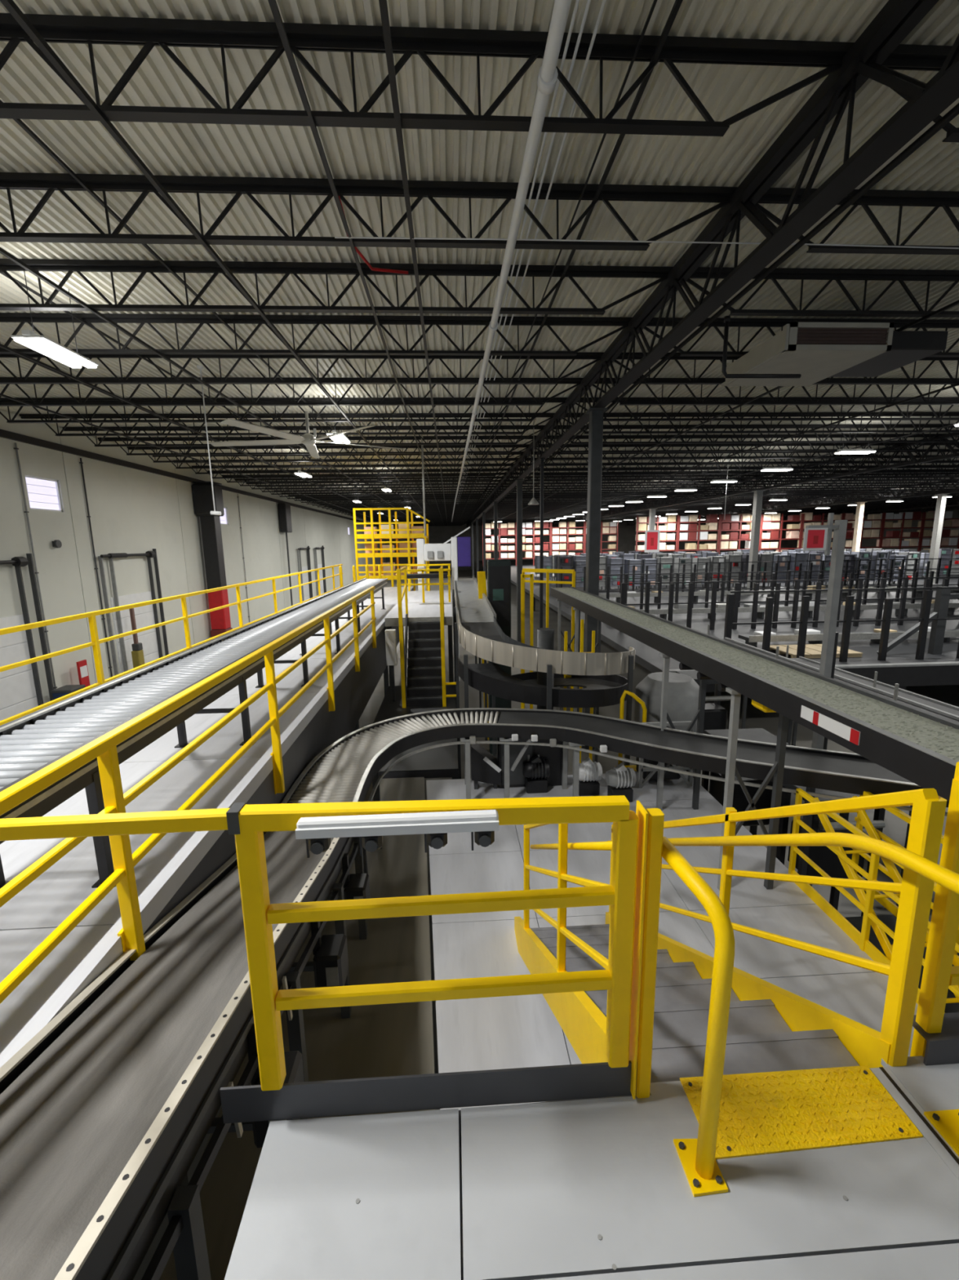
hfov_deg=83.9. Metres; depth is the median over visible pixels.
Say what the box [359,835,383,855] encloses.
socket
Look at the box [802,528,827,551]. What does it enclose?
hanging sign
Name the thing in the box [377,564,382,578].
bollard
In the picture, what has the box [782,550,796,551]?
pod
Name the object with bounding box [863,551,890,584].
pod
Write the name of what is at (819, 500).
lamp
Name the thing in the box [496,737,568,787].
base cabinet
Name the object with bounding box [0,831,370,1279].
conveyor
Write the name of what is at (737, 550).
pod
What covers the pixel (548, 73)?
ceiling pipe
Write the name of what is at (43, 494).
window
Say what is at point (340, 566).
bollard
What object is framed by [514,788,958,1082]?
stair
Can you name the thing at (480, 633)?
conveyor
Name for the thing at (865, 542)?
wall
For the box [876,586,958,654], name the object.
frame
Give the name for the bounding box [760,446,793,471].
lamp
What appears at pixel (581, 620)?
gate
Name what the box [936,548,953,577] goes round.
pod
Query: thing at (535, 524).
rack
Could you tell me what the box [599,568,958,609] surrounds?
fence
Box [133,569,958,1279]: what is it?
floor
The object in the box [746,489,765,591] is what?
steel column
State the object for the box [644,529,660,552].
sign
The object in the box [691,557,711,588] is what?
pod
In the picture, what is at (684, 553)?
pod
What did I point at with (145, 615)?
door
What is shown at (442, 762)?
deck
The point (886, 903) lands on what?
guard rail
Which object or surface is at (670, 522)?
rack
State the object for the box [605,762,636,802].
motor
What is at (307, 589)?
door
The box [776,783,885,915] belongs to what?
frame
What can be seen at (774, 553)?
pod
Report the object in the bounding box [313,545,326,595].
door
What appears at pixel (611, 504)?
lamp
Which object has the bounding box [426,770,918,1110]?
deck
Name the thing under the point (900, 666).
deck
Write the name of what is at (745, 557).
pod
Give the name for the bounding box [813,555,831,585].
pod
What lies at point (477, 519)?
steel column
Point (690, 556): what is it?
pod
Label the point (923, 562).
pod
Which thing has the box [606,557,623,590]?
pod
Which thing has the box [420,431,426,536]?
conduit
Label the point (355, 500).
lamp
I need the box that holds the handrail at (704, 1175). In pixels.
[662,836,734,1196]
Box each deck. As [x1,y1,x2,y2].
[224,1055,958,1279]
[373,684,458,779]
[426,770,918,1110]
[479,560,958,692]
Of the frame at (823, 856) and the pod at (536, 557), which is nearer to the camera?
the frame at (823, 856)
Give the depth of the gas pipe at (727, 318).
9.12 m
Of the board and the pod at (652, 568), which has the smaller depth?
the board
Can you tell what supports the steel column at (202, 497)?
on the floor at (895, 828)
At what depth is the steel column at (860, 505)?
50.81 m
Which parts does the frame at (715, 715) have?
plate, post, post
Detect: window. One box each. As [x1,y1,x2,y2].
[25,475,62,511]
[219,507,227,524]
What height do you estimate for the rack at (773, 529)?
7.068 m
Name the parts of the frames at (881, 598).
post, post, post, post, post, post, post, post, rail, rail, post, post, post, post, post, post, post, post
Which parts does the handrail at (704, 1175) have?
plate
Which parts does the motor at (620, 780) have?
motor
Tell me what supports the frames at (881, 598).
on the deck at (900, 666)
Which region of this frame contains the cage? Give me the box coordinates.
[352,507,430,591]
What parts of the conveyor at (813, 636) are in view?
leg, leg, frame, leg, leg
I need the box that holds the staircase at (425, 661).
[396,565,456,707]
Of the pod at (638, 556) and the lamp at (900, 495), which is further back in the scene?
the lamp at (900, 495)
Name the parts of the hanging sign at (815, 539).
red panel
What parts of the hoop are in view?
plate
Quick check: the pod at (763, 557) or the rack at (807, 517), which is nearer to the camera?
the pod at (763, 557)
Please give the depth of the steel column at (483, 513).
58.76 m
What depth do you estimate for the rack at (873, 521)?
71.45 m
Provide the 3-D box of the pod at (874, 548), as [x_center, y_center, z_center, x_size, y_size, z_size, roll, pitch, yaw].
[40.169,-8.024,54.554,1.060,2.687,1.060,-1,10,-3]
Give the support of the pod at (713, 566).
on the deck at (900, 666)
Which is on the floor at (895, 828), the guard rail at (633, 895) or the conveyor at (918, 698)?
the conveyor at (918, 698)
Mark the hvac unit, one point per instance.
(818, 352)
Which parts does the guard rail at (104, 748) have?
post, fixing plate, rail, fixing plate, post, fixing plate, post, post, post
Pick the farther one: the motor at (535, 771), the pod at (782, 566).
the pod at (782, 566)
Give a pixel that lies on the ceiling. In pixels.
(180, 169)
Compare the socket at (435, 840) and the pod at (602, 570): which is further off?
the pod at (602, 570)
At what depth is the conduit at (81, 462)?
20.99 m
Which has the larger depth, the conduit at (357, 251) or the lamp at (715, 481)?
the lamp at (715, 481)
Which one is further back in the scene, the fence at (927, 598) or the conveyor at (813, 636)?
the conveyor at (813, 636)
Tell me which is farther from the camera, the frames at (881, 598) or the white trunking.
the frames at (881, 598)
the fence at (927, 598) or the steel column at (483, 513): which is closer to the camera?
the fence at (927, 598)
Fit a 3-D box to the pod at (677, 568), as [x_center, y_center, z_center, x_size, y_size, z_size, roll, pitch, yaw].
[16.153,-5.337,42.504,1.060,2.408,1.060,-1,10,-3]
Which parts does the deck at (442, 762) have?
deck panel, deck panel, deck panel, deck panel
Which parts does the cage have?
post, post, post, rail, post, rail, rail, rail, rail, rail, rail, post, post, floor plate, post, post, rail, post, post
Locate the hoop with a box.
[614,689,647,771]
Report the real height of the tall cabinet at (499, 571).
5.350 m
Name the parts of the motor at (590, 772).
motor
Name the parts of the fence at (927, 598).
post, post, post, rail, rail, post, post, post, post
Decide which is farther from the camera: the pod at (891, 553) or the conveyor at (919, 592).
the pod at (891, 553)
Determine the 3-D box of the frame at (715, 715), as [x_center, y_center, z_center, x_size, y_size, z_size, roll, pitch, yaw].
[4.777,2.214,11.410,1.000,3.020,0.810,-1,10,-3]
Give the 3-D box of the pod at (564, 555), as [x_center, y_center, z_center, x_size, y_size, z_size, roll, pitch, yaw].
[8.100,-7.239,53.249,1.060,2.534,1.060,-1,10,-3]
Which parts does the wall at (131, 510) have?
wall panel, wall panel, wall panel, wall panel, wall panel, wall panel, wall panel, wall panel, wall panel, wall panel, wall panel, wall panel, wall panel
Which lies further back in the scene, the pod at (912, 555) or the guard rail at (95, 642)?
the pod at (912, 555)
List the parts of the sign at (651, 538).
red panel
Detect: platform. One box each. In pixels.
[384,564,453,685]
[844,914,958,1013]
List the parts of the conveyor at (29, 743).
leg, leg, leg, frame, leg, leg, leg, leg, leg, leg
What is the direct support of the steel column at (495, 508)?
on the floor at (895, 828)
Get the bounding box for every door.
[0,553,53,720]
[97,548,168,675]
[296,546,312,601]
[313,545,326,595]
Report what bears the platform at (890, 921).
on the floor at (895, 828)
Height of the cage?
7.600 m
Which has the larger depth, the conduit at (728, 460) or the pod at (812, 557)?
the pod at (812, 557)
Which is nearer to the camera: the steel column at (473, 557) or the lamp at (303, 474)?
the lamp at (303, 474)
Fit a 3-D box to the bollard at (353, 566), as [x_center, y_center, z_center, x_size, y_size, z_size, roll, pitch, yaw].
[-5.793,-2.868,24.705,0.228,1.160,0.240,-1,10,-3]
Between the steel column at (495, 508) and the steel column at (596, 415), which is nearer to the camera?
the steel column at (596, 415)
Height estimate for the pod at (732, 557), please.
2.596 m
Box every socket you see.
[306,837,330,857]
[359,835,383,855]
[424,832,447,852]
[471,831,494,850]
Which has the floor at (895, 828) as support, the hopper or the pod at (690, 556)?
the hopper
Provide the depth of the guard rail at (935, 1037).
1.83 m
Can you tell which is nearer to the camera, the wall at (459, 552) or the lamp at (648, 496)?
the wall at (459, 552)
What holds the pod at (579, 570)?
on the deck at (900, 666)
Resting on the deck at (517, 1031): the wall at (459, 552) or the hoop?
the hoop
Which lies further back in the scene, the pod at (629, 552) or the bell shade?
the pod at (629, 552)
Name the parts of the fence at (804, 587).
post, post, post, post, post, post, post, post, post, post, post, rail, rail, post, post, post, post, post, post, post, post, post, post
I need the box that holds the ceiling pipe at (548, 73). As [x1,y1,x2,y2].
[451,0,571,521]
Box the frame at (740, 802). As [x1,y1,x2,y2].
[701,728,789,852]
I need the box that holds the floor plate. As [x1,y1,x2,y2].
[924,1109,958,1155]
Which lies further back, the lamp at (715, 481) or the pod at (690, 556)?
the pod at (690, 556)
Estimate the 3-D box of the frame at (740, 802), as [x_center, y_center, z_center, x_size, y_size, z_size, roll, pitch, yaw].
[4.233,2.877,8.650,1.000,2.720,0.810,-1,10,-3]
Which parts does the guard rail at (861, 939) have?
post, rail, post, rail, rail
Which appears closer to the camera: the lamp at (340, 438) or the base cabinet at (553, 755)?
the base cabinet at (553, 755)
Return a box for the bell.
[52,539,62,547]
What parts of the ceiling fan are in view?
blade, blade, drop rod, motor, blade, blade, blade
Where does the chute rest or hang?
on the deck at (517, 1031)
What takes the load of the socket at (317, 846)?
attached to the white trunking
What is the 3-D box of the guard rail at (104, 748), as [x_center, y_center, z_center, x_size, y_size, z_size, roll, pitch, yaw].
[-2.037,0.693,5.712,0.085,1.490,13.200,-1,10,-3]
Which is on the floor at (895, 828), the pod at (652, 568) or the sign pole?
the sign pole
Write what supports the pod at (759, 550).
on the deck at (900, 666)
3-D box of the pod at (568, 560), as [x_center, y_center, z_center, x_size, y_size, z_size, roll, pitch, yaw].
[6.713,-5.276,42.202,1.060,2.670,1.060,-1,10,-3]
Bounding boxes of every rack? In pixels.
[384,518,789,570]
[482,521,516,565]
[522,521,551,565]
[551,521,585,555]
[584,520,618,554]
[635,515,679,553]
[677,514,720,551]
[716,513,762,554]
[760,513,803,551]
[797,512,844,548]
[840,512,884,548]
[876,511,924,551]
[916,511,958,552]
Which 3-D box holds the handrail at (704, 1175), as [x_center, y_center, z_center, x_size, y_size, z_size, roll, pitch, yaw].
[0.621,1.073,1.568,0.114,0.909,0.333,-2,10,-9]
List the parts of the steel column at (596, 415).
cap plate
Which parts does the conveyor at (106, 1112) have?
rail, frame, leg, leg, leg, leg, leg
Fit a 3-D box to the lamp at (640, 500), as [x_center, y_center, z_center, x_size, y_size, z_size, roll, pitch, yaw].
[12.951,-12.114,44.530,1.360,1.210,0.480,-1,10,-3]
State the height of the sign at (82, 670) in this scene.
1.750 m
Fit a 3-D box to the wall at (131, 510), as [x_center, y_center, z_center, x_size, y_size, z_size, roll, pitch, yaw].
[-17.143,-8.746,53.441,0.340,10.160,138.000,-1,10,-3]
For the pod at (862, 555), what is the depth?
42.99 m
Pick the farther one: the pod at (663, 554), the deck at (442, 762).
the pod at (663, 554)
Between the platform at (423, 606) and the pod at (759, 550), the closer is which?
the platform at (423, 606)
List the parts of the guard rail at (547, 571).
post, post, rail, rail, post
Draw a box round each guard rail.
[0,564,343,725]
[0,586,376,1003]
[0,795,664,1123]
[522,568,575,711]
[788,788,958,1013]
[852,791,958,965]
[910,761,958,1065]
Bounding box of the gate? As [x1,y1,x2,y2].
[563,619,595,763]
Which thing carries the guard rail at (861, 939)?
on the deck at (517, 1031)
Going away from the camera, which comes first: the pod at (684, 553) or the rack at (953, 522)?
the pod at (684, 553)
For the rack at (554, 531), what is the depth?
87.39 m
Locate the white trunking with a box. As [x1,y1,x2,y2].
[295,809,499,857]
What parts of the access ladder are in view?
rail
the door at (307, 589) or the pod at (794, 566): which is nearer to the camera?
the pod at (794, 566)
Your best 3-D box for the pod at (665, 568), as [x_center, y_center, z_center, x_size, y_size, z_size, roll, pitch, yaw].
[14.698,-5.371,42.571,1.060,2.495,1.060,-1,10,-3]
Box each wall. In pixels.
[0,409,386,703]
[416,526,471,680]
[786,508,958,550]
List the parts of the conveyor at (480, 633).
leg, leg, leg, frame, leg, leg, leg, frame, leg, leg, leg, leg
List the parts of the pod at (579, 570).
pod frame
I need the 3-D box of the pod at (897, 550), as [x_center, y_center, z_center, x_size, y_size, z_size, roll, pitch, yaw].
[43.365,-8.088,55.096,1.060,2.525,1.060,-1,10,-3]
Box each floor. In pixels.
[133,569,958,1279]
[159,777,435,1279]
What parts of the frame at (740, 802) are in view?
post, post, plate, post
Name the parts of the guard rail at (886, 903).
post, rail, rail, rail, post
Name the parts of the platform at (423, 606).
leg, post, rail, rail, post, rail, post, post, leg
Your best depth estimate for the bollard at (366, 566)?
24.93 m
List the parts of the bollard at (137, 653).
post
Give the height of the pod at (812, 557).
2.595 m
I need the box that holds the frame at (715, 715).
[675,670,731,793]
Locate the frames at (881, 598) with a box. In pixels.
[619,576,958,631]
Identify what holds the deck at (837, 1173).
on the floor at (895, 828)
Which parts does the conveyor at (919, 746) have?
leg, leg, leg, leg, leg, leg, leg, frame, rail, motor, frame, leg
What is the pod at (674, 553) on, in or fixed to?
on the deck at (900, 666)
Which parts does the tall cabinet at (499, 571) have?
panel, door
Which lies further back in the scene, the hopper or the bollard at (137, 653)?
the bollard at (137, 653)
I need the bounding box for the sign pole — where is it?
[805,512,847,749]
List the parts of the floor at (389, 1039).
floor panel, floor panel, floor panel, floor panel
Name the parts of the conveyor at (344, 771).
leg, leg, leg, leg, leg, leg, leg, rail, leg, frame, rail, frame, leg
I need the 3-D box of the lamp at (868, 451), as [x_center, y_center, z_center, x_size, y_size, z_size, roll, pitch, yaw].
[14.303,-7.707,20.213,1.360,1.210,0.480,-1,10,-3]
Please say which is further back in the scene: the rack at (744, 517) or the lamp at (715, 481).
the rack at (744, 517)
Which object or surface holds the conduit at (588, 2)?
attached to the ceiling
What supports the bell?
attached to the wall at (131, 510)
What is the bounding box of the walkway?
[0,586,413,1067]
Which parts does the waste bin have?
lid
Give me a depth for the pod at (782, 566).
42.50 m
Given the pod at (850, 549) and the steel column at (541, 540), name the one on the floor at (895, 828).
the steel column at (541, 540)
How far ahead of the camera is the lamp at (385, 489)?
31.56 m
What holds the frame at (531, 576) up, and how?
on the floor at (895, 828)
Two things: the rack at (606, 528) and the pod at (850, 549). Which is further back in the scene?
the rack at (606, 528)
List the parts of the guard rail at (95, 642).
post, rail, rail, post, post, post, post, post, post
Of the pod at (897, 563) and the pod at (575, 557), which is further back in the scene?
the pod at (575, 557)
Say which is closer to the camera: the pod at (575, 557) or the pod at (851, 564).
the pod at (851, 564)
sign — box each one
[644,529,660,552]
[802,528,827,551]
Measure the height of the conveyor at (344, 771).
3.242 m
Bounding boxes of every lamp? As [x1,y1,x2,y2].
[10,258,98,368]
[294,454,312,477]
[325,396,351,444]
[352,491,361,502]
[381,468,391,492]
[608,502,623,506]
[626,488,643,502]
[647,480,666,497]
[674,480,697,491]
[707,501,722,509]
[710,464,737,483]
[734,496,751,505]
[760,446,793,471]
[768,489,787,501]
[815,500,830,508]
[834,421,876,454]
[886,494,903,502]
[932,483,951,497]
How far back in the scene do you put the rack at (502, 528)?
86.82 m
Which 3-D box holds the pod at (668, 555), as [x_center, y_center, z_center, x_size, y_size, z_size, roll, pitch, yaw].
[17.528,-6.395,47.793,1.060,2.556,1.060,-1,10,-3]
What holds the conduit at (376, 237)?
attached to the ceiling
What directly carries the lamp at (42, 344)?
hanging from the ceiling
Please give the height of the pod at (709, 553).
2.696 m
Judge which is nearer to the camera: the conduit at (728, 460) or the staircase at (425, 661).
the staircase at (425, 661)
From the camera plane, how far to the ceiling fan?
15.05 m
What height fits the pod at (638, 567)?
2.343 m
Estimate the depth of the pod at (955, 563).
48.80 m
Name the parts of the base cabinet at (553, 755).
door, door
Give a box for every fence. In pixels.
[560,557,958,593]
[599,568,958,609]
[724,586,958,662]
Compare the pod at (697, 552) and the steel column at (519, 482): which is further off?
the pod at (697, 552)
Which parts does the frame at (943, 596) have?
post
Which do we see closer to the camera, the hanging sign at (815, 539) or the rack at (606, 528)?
the hanging sign at (815, 539)
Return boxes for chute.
[470,743,501,789]
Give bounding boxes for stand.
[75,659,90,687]
[635,720,696,788]
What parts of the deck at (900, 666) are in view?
leg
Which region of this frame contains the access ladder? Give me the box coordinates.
[814,795,958,1003]
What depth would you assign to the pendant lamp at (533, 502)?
19.39 m
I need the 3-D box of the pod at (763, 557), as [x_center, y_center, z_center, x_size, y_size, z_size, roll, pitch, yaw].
[22.833,-5.649,43.031,1.060,2.641,1.060,-1,10,-3]
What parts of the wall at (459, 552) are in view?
arm, panel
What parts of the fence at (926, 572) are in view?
post, post, post, post, post, post, post, post, post, post, post, post, post, post, post, rail, rail, post, post, post, post, post, post, post, post, post, post, post, post, post, post, post, post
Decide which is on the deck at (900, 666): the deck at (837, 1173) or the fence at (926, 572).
the fence at (926, 572)
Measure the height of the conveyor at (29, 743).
0.970 m
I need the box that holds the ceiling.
[0,0,958,527]
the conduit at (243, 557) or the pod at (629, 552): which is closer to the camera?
the conduit at (243, 557)
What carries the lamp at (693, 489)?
hanging from the ceiling
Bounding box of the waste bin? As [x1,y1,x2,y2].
[51,684,85,699]
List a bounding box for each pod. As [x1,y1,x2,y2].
[534,555,546,576]
[542,555,552,581]
[550,555,554,573]
[554,554,567,580]
[555,555,573,587]
[573,555,586,560]
[573,560,586,587]
[599,555,607,590]
[604,555,619,558]
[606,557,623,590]
[612,551,624,555]
[619,553,635,580]
[623,559,642,590]
[628,551,640,554]
[636,554,653,559]
[638,558,657,589]
[651,552,667,559]
[653,556,673,587]
[667,554,684,571]
[672,557,692,587]
[673,551,686,554]
[680,552,695,557]
[685,554,702,566]
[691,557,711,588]
[696,551,711,554]
[701,551,718,557]
[706,555,726,587]
[720,554,742,587]
[727,551,743,555]
[736,549,750,554]
[739,554,759,587]
[758,550,775,552]
[758,553,773,586]
[763,551,781,555]
[768,554,791,586]
[781,551,799,555]
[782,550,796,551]
[785,552,808,586]
[794,548,803,552]
[806,552,822,586]
[808,551,824,555]
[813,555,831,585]
[841,553,857,585]
[846,551,872,584]
[848,548,866,551]
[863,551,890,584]
[866,547,882,551]
[871,550,892,555]
[885,555,908,584]
[893,549,910,551]
[894,551,920,583]
[918,552,929,577]
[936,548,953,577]
[939,548,958,577]
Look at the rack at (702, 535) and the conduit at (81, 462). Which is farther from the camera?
the rack at (702, 535)
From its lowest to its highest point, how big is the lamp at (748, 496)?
1.210 m
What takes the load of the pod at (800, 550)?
on the deck at (900, 666)
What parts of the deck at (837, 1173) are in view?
deck panel, deck panel, deck panel, tread plate, deck panel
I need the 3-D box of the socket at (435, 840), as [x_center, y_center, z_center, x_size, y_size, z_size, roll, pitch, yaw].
[-0.123,0.568,1.509,0.065,0.075,0.054,-1,10,-3]
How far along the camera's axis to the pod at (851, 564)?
42.98 m
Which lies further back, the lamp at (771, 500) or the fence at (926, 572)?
the lamp at (771, 500)
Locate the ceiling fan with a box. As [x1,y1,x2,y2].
[208,411,404,458]
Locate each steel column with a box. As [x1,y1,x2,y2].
[191,481,232,637]
[278,502,293,605]
[471,522,474,576]
[475,518,479,581]
[482,512,486,582]
[493,501,498,559]
[515,479,524,642]
[539,457,545,627]
[581,408,607,751]
[648,508,656,554]
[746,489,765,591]
[852,502,865,551]
[922,493,947,583]
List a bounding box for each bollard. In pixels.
[128,608,144,668]
[338,565,343,587]
[352,565,355,582]
[365,564,368,578]
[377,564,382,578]
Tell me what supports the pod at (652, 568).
on the deck at (900, 666)
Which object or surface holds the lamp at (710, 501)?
hanging from the ceiling
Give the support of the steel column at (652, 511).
on the deck at (900, 666)
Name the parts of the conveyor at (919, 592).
leg, leg, leg, frame, leg, leg, leg, leg, leg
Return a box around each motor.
[522,755,550,793]
[578,756,602,795]
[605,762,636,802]
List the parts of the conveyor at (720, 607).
leg, leg, frame, leg, leg, leg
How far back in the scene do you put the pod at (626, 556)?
47.06 m
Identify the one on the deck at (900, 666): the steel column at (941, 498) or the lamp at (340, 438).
the steel column at (941, 498)
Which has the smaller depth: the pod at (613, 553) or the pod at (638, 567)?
the pod at (638, 567)
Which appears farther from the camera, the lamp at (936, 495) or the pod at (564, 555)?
the pod at (564, 555)
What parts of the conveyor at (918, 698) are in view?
leg, frame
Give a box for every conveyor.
[0,577,387,888]
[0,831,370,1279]
[281,707,949,875]
[453,576,635,778]
[550,586,958,890]
[599,583,958,603]
[627,599,958,619]
[738,626,958,647]
[786,644,958,746]
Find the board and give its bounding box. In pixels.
[769,644,862,657]
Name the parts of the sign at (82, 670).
sign plate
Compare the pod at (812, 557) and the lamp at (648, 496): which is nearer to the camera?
the lamp at (648, 496)
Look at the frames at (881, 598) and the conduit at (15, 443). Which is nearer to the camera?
the conduit at (15, 443)
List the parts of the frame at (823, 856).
post, post, plate, post, post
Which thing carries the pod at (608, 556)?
on the deck at (900, 666)
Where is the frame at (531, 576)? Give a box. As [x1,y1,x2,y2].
[520,573,533,708]
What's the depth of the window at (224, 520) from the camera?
33.59 m
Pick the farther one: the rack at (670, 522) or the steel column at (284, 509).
the rack at (670, 522)
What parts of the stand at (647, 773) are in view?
post, post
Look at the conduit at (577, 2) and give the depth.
5.83 m
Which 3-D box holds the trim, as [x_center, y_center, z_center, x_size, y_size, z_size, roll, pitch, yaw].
[-16.975,-12.992,52.681,0.120,0.220,130.000,-1,10,-3]
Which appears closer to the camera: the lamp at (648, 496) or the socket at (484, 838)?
the socket at (484, 838)
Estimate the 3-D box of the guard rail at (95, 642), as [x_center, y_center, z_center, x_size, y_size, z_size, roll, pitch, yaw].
[-6.054,-0.944,14.098,0.070,1.181,24.700,-1,10,-3]
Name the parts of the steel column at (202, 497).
cap plate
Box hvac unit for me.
[721,322,948,386]
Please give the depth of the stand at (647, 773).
8.32 m
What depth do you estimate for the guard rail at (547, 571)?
15.93 m
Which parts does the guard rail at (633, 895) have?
post, kick plate, rail, rail, rail, post, post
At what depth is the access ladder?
5.30 m
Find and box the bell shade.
[528,497,538,505]
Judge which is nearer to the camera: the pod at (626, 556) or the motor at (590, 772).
the motor at (590, 772)
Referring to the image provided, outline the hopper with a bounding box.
[634,671,699,777]
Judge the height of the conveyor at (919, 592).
0.890 m
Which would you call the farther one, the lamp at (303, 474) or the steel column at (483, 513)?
the steel column at (483, 513)
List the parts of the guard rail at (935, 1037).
kick plate, rail, rail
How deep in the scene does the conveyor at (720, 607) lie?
25.66 m
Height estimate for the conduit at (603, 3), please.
0.024 m
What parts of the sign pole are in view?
arm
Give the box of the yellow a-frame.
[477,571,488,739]
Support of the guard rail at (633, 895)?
on the deck at (837, 1173)
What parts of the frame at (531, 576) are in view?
post, post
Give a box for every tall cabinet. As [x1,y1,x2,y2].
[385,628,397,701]
[487,559,511,754]
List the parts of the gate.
post, post, post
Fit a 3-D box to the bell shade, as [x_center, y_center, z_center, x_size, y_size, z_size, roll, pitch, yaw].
[1.981,-5.087,19.544,0.390,0.250,0.400,-1,10,-3]
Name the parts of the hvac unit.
corner post, casing, louvre frame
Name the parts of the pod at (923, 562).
pod frame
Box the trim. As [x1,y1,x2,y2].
[0,429,378,526]
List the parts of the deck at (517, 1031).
deck panel, deck panel, deck panel, deck panel, deck panel, deck panel, deck panel, deck panel, deck panel, deck panel, deck panel, deck panel, deck panel, deck panel, deck panel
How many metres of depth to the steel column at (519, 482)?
29.04 m
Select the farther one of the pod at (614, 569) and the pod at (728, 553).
the pod at (728, 553)
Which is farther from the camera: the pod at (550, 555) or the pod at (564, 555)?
the pod at (550, 555)
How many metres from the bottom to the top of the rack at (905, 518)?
7.084 m
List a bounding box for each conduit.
[13,442,57,688]
[79,457,112,676]
[196,364,221,515]
[236,493,249,622]
[334,236,958,248]
[338,195,408,274]
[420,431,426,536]
[457,0,579,496]
[457,0,591,503]
[459,0,606,498]
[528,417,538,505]
[724,459,729,519]
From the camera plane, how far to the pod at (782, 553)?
47.54 m
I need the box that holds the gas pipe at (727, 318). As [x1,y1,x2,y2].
[721,315,800,378]
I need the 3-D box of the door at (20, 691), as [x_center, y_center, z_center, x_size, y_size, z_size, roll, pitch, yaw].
[-14.616,0.378,15.658,0.420,5.670,5.030,-1,10,-3]
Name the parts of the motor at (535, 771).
motor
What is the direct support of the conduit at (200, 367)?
hanging from the ceiling
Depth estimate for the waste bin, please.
18.29 m

